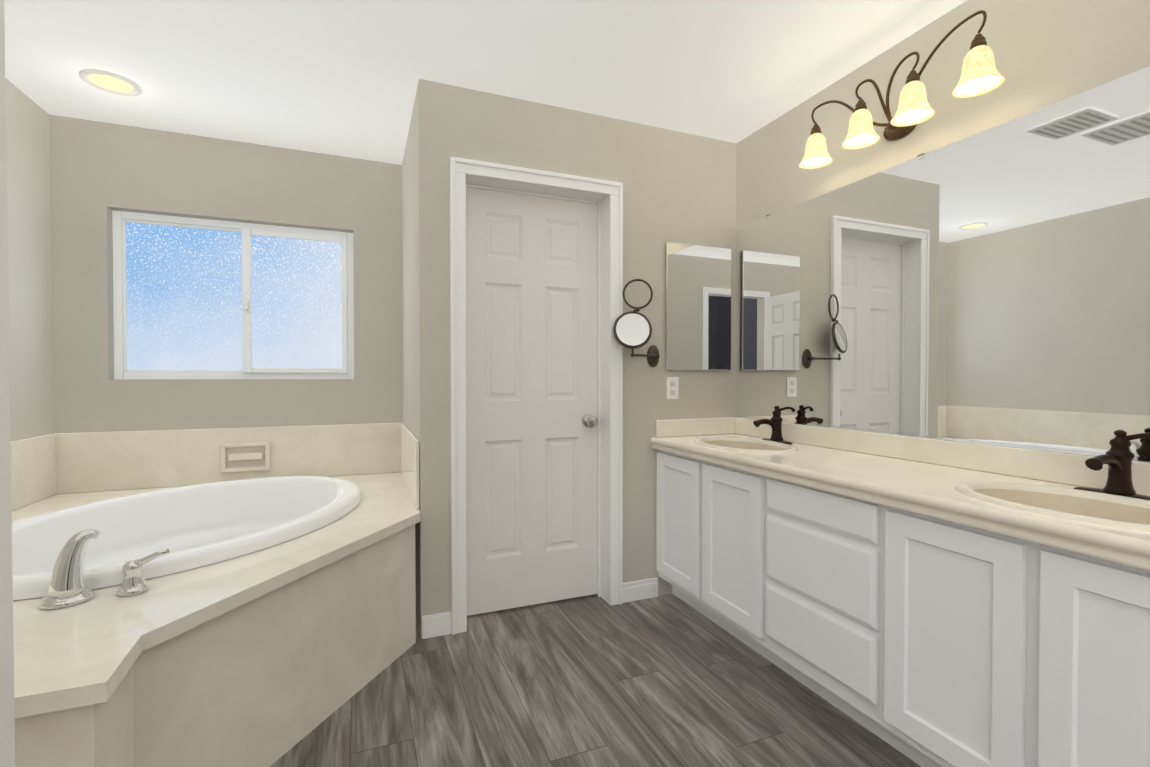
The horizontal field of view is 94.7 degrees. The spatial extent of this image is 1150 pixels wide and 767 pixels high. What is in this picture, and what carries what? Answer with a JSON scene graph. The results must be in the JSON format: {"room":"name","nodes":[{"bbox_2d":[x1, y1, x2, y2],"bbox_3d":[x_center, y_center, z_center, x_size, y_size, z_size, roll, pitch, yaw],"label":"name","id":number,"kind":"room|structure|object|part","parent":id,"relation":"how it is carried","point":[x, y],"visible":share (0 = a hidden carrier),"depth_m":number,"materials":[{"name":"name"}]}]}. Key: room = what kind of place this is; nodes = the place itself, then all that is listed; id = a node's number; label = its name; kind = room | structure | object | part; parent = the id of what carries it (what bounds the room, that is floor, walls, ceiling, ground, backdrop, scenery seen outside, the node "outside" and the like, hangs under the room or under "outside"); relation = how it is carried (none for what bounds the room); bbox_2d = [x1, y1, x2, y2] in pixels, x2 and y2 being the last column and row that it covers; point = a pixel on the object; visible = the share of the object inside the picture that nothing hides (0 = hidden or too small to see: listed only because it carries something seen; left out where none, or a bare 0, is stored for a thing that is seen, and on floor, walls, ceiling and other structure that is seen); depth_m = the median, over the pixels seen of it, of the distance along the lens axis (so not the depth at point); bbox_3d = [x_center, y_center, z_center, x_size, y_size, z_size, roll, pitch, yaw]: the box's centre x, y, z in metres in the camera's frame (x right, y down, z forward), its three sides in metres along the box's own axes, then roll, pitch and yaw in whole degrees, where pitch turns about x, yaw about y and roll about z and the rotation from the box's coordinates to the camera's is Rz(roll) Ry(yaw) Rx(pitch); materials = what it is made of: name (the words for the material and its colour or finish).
{"room":"bathroom","nodes":[
{"label":"bathroom","id":0,"kind":"room"},
{"bbox_2d":[5,78,52,440],"bbox_3d":[-1.781,-0.076,0.416,0.160,2.440,5.020,0,1,-22],"label":"wall","id":1,"kind":"structure","parent":0,"point":[29,259],"depth_m":2.44,"materials":[{"name":"beige paint"}]},
{"bbox_2d":[49,114,402,433],"bbox_3d":[-1.797,-0.111,3.031,1.775,2.440,0.160,0,1,-22],"label":"wall","id":2,"kind":"structure","parent":0,"point":[100,172],"depth_m":2.85,"materials":[{"name":"beige paint"}]},
{"bbox_2d":[112,210,353,379],"bbox_3d":[-1.877,-0.464,2.990,1.160,0.883,0.069,0,1,-22],"label":"window","id":3,"kind":"structure","parent":2,"relation":"in","point":[200,299],"depth_m":2.97,"materials":[{"name":"blue glass"}]},
{"bbox_2d":[220,441,269,472],"bbox_3d":[-1.812,0.405,2.914,0.236,0.160,0.024,0,1,-22],"label":"soap dish","id":4,"kind":"object","parent":2,"relation":"attached to","point":[244,456],"visible":1,"depth_m":2.91,"materials":[{"name":"beige ceramic"}]},
{"bbox_2d":[402,79,448,637],"bbox_3d":[-0.811,-0.108,2.800,0.120,2.440,1.010,0,1,-22],"label":"wall","id":5,"kind":"structure","parent":0,"point":[425,290],"depth_m":2.34,"materials":[{"name":"beige paint"}]},
{"bbox_2d":[4,0,966,164],"bbox_3d":[-0.155,-1.335,1.059,3.670,0.060,5.020,0,1,-22],"label":"ceiling","id":6,"kind":"structure","parent":0,"point":[337,77],"depth_m":2.14,"materials":[{"name":"white paint"}]},
{"bbox_2d":[79,69,141,95],"bbox_3d":[-2.036,-1.317,2.325,0.210,0.009,0.210,0,1,-22],"label":"recessed light","id":7,"kind":"object","parent":6,"relation":"in","point":[109,82],"visible":1,"depth_m":2.32,"materials":[{"name":"glass"}]},
{"bbox_2d":[447,84,736,611],"bbox_3d":[0.134,-0.107,2.725,1.575,2.440,0.160,0,1,-22],"label":"wall","id":8,"kind":"structure","parent":0,"point":[679,187],"depth_m":2.72,"materials":[{"name":"beige paint"}]},
{"bbox_2d":[466,187,597,615],"bbox_3d":[-0.199,0.085,2.610,0.712,2.035,0.117,0,1,-22],"label":"door","id":9,"kind":"structure","parent":8,"relation":"in","point":[532,390],"depth_m":2.62,"materials":[{"name":"white paint"}]},
{"bbox_2d":[450,157,622,634],"bbox_3d":[-0.188,0.057,2.583,0.848,2.116,0.185,0,1,-22],"label":"door frame","id":10,"kind":"structure","parent":8,"relation":"attached to","point":[606,196],"depth_m":2.60,"materials":[{"name":"white paint"}]},
{"bbox_2d":[422,578,657,638],"bbox_3d":[-0.119,1.067,2.543,1.189,0.098,0.014,0,1,-22],"label":"baseboard","id":11,"kind":"structure","parent":8,"relation":"attached to","point":[436,625],"depth_m":2.68,"materials":[{"name":"white paint"}]},
{"bbox_2d":[613,279,659,366],"bbox_3d":[0.328,-0.301,2.642,0.291,0.437,0.131,0,1,-22],"label":"makeup mirror","id":12,"kind":"object","parent":8,"relation":"attached to","point":[632,330],"visible":1,"depth_m":2.60,"materials":[{"name":"brown metal"}]},
{"bbox_2d":[667,377,677,398],"bbox_3d":[0.514,0.025,2.789,0.072,0.116,0.008,0,1,-22],"label":"electrical outlet","id":13,"kind":"object","parent":8,"relation":"attached to","point":[672,387],"visible":1,"depth_m":2.79,"materials":[{"name":"white plastic"}]},
{"bbox_2d":[665,242,730,369],"bbox_3d":[0.665,-0.406,2.839,0.413,0.666,0.018,0,1,-22],"label":"medicine cabinet mirror","id":14,"kind":"object","parent":8,"relation":"attached to","point":[697,307],"visible":1,"depth_m":2.83,"materials":[{"name":"white mirror"}]},
{"bbox_2d":[270,593,920,766],"bbox_3d":[-0.155,1.165,1.092,3.670,0.060,5.020,0,1,-22],"label":"floor","id":15,"kind":"structure","parent":0,"point":[664,680],"depth_m":1.85,"materials":[{"name":"grey wood"}]},
{"bbox_2d":[11,423,420,766],"bbox_3d":[-1.421,0.690,1.953,1.647,0.867,2.134,0,1,-22],"label":"tub deck","id":16,"kind":"object","parent":15,"relation":"on","point":[268,656],"depth_m":1.60,"materials":[{"name":"beige stone"}]},
{"bbox_2d":[38,529,100,609],"bbox_3d":[-1.310,0.476,1.371,0.111,0.179,0.093,0,1,-22],"label":"tub spout","id":17,"kind":"object","parent":16,"relation":"in","point":[67,587],"visible":0.98,"depth_m":1.35,"materials":[{"name":"silver metal"}]},
{"bbox_3d":[-1.173,0.507,1.444,0.124,0.114,0.070,0,1,-22],"label":"tub handle","id":18,"kind":"part","parent":16,"relation":"part of","materials":[{"name":"silver metal"}]},
{"bbox_2d":[12,476,360,599],"bbox_3d":[-1.536,0.757,2.123,1.260,0.495,1.440,0,1,-22],"label":"bathtub","id":19,"kind":"object","parent":16,"relation":"in","point":[194,526],"visible":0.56,"depth_m":2.30,"materials":[{"name":"white ceramic"}]},
{"bbox_2d":[656,450,687,603],"bbox_3d":[0.742,0.729,2.640,0.511,0.772,0.466,0,1,-22],"label":"base cabinet","id":20,"kind":"object","parent":15,"relation":"on","point":[672,469],"depth_m":2.62,"materials":[{"name":"white wood"}]},
{"bbox_2d":[650,417,1149,570],"bbox_3d":[1.031,0.319,1.883,0.541,0.235,2.076,0,1,-22],"label":"countertop","id":21,"kind":"structure","parent":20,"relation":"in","point":[1033,496],"depth_m":1.61,"materials":[{"name":"beige stone"}]},
{"bbox_2d":[753,406,794,443],"bbox_3d":[0.923,0.194,2.525,0.163,0.175,0.193,0,1,-22],"label":"faucet","id":22,"kind":"object","parent":21,"relation":"on","point":[775,422],"visible":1,"depth_m":2.52,"materials":[{"name":"brown metal"}]},
{"bbox_2d":[735,66,1149,461],"bbox_3d":[1.283,-0.322,1.970,0.010,1.053,2.084,0,1,-22],"label":"wall mirror","id":23,"kind":"object","parent":21,"relation":"on","point":[990,286],"visible":0.98,"depth_m":1.78,"materials":[{"name":"silver mirror"}]},
{"bbox_2d":[1074,430,1149,499],"bbox_3d":[1.389,0.210,1.376,0.163,0.175,0.193,0,1,-22],"label":"faucet","id":24,"kind":"object","parent":21,"relation":"on","point":[1117,458],"visible":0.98,"depth_m":1.38,"materials":[{"name":"brown metal"}]},
{"bbox_2d":[688,457,743,642],"bbox_3d":[0.864,0.733,2.340,0.511,0.772,0.472,0,1,-22],"label":"base cabinet","id":25,"kind":"object","parent":15,"relation":"on","point":[715,492],"depth_m":2.30,"materials":[{"name":"white wood"}]},
{"bbox_2d":[744,471,871,731],"bbox_3d":[1.046,0.739,1.890,0.511,0.772,0.641,0,1,-22],"label":"base cabinet","id":26,"kind":"object","parent":15,"relation":"on","point":[808,551],"depth_m":1.81,"materials":[{"name":"white wood"}]},
{"bbox_2d":[872,503,983,766],"bbox_3d":[1.224,0.745,1.452,0.511,0.772,0.458,0,1,-22],"label":"base cabinet","id":27,"kind":"object","parent":15,"relation":"on","point":[923,641],"depth_m":1.45,"materials":[{"name":"white wood"}]},
{"bbox_2d":[980,531,1149,766],"bbox_3d":[1.341,0.748,1.163,0.511,0.772,0.478,0,1,-22],"label":"base cabinet","id":28,"kind":"object","parent":15,"relation":"on","point":[1065,635],"depth_m":1.16,"materials":[{"name":"white wood"}]},
{"bbox_2d":[735,0,1149,412],"bbox_3d":[1.661,-0.087,1.267,0.160,2.440,4.010,0,1,-22],"label":"wall","id":29,"kind":"structure","parent":0,"point":[1047,52],"depth_m":1.87,"materials":[{"name":"beige paint"}]},
{"bbox_2d":[799,10,1004,168],"bbox_3d":[1.175,-1.050,1.965,0.206,0.237,0.771,0,1,-22],"label":"sconce","id":30,"kind":"object","parent":29,"relation":"attached to","point":[891,132],"depth_m":1.86,"materials":[{"name":"glass"}]},
{"bbox_3d":[1.022,-0.995,2.247,0.134,0.118,0.134,0,1,-22],"label":"sconce vanity light shade","id":31,"kind":"part","parent":30,"relation":"part of","materials":[{"name":"beige glass"}]},
{"bbox_3d":[1.103,-0.992,2.046,0.134,0.118,0.134,0,1,-22],"label":"sconce vanity light shade","id":32,"kind":"part","parent":30,"relation":"part of","materials":[{"name":"beige glass"}]},
{"bbox_3d":[1.181,-0.990,1.853,0.134,0.118,0.134,0,1,-22],"label":"sconce vanity light shade","id":33,"kind":"part","parent":30,"relation":"part of","materials":[{"name":"beige glass"}]},
{"bbox_3d":[1.261,-0.987,1.657,0.134,0.118,0.134,0,1,-22],"label":"sconce vanity light shade","id":34,"kind":"part","parent":30,"relation":"part of","materials":[{"name":"beige glass"}]},
{"bbox_3d":[0.281,-0.071,0.000,3.350,2.440,0.120,0,1,-22],"label":"wall","id":35,"kind":"structure","parent":0,"visible":0},
{"bbox_2d":[0,0,14,766],"bbox_3d":[-0.506,0.121,0.195,0.038,2.028,0.767,0,1,-18],"label":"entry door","id":36,"kind":"structure","parent":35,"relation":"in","point":[7,738],"depth_m":0.56,"materials":[{"name":"white wood"}]}
]}

